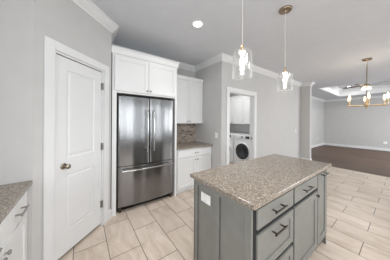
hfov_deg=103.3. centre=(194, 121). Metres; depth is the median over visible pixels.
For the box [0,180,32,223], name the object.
countertop
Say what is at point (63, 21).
wall
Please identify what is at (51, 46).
trim
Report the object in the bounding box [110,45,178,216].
tall cabinet
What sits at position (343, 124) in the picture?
wall
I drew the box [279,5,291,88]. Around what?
pendant light
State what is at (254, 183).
island countertop
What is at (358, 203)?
floor
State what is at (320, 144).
baseboard
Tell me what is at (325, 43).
ceiling
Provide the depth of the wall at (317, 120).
8.79 m
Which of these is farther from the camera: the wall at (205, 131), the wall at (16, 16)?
the wall at (205, 131)
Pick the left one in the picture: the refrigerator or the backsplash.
the refrigerator
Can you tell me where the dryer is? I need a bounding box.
[229,132,245,162]
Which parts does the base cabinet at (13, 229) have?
door, handle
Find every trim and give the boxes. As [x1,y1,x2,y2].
[42,35,108,259]
[71,0,383,101]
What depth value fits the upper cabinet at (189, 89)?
3.41 m
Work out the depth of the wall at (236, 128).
5.74 m
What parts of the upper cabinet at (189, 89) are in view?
door, crown, door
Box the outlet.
[201,191,210,205]
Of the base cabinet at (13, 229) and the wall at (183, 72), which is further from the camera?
the wall at (183, 72)
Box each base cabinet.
[0,191,29,259]
[176,146,210,193]
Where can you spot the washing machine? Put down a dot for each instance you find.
(241, 141)
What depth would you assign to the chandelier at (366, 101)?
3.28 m
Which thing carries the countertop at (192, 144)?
on the base cabinet at (191, 160)
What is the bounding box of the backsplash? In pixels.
[177,123,194,142]
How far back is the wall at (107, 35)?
2.17 m
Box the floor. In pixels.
[58,145,389,259]
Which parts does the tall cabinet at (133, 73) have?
panel, door, crown, door, panel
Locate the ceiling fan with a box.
[343,81,387,89]
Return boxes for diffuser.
[193,22,201,26]
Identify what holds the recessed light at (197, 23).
in the ceiling at (325, 43)
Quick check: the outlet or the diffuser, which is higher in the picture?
the diffuser
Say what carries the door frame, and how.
attached to the wall at (278, 108)
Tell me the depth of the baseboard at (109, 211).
2.16 m
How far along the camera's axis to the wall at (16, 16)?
1.23 m
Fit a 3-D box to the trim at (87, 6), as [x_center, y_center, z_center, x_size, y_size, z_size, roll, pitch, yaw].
[4.539,-1.271,3.139,12.980,0.112,6.547,0,0,-36]
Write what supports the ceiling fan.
hanging from the ceiling at (325, 43)
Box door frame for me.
[226,87,256,164]
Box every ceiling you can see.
[91,0,389,99]
[319,80,389,96]
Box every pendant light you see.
[239,0,245,74]
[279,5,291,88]
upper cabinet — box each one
[177,74,202,123]
[230,95,249,123]
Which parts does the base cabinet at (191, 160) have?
door, drawer, drawer, door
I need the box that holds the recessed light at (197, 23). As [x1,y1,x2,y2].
[191,20,203,27]
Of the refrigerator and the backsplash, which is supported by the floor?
the refrigerator
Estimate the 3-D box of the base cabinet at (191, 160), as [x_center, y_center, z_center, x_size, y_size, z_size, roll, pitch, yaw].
[-0.159,0.955,3.368,0.865,0.855,0.662,0,0,-36]
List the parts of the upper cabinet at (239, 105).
door, door, crown, door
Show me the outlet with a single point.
(205, 198)
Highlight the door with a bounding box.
[55,54,103,259]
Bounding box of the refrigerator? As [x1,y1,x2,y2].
[116,95,172,212]
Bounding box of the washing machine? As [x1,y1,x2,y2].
[234,134,249,162]
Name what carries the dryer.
on the floor
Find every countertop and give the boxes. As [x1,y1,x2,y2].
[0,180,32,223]
[177,141,212,149]
[190,154,331,210]
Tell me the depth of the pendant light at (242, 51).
1.30 m
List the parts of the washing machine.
control panel, door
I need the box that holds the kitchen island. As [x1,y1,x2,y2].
[194,169,329,259]
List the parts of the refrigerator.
door, freezer drawer, handle, handle, door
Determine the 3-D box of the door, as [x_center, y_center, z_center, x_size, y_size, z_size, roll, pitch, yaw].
[-1.265,0.350,1.754,0.107,1.986,0.599,0,0,9]
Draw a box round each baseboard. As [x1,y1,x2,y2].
[108,209,110,219]
[299,143,389,159]
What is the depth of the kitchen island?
1.18 m
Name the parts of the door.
knob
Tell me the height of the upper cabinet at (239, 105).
0.990 m
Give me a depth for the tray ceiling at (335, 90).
7.31 m
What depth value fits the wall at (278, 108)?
4.20 m
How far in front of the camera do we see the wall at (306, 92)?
5.36 m
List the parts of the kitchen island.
panel, drawer, drawer, handle, handle, drawer, frame, drawer, door, handle, door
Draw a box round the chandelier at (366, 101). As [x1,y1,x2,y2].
[347,58,389,108]
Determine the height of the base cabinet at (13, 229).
0.856 m
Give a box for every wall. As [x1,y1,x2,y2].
[0,0,33,259]
[32,0,103,259]
[104,28,111,209]
[177,68,194,142]
[195,63,217,168]
[217,61,300,166]
[230,94,249,133]
[300,86,311,158]
[311,99,323,145]
[324,97,389,148]
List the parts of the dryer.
panel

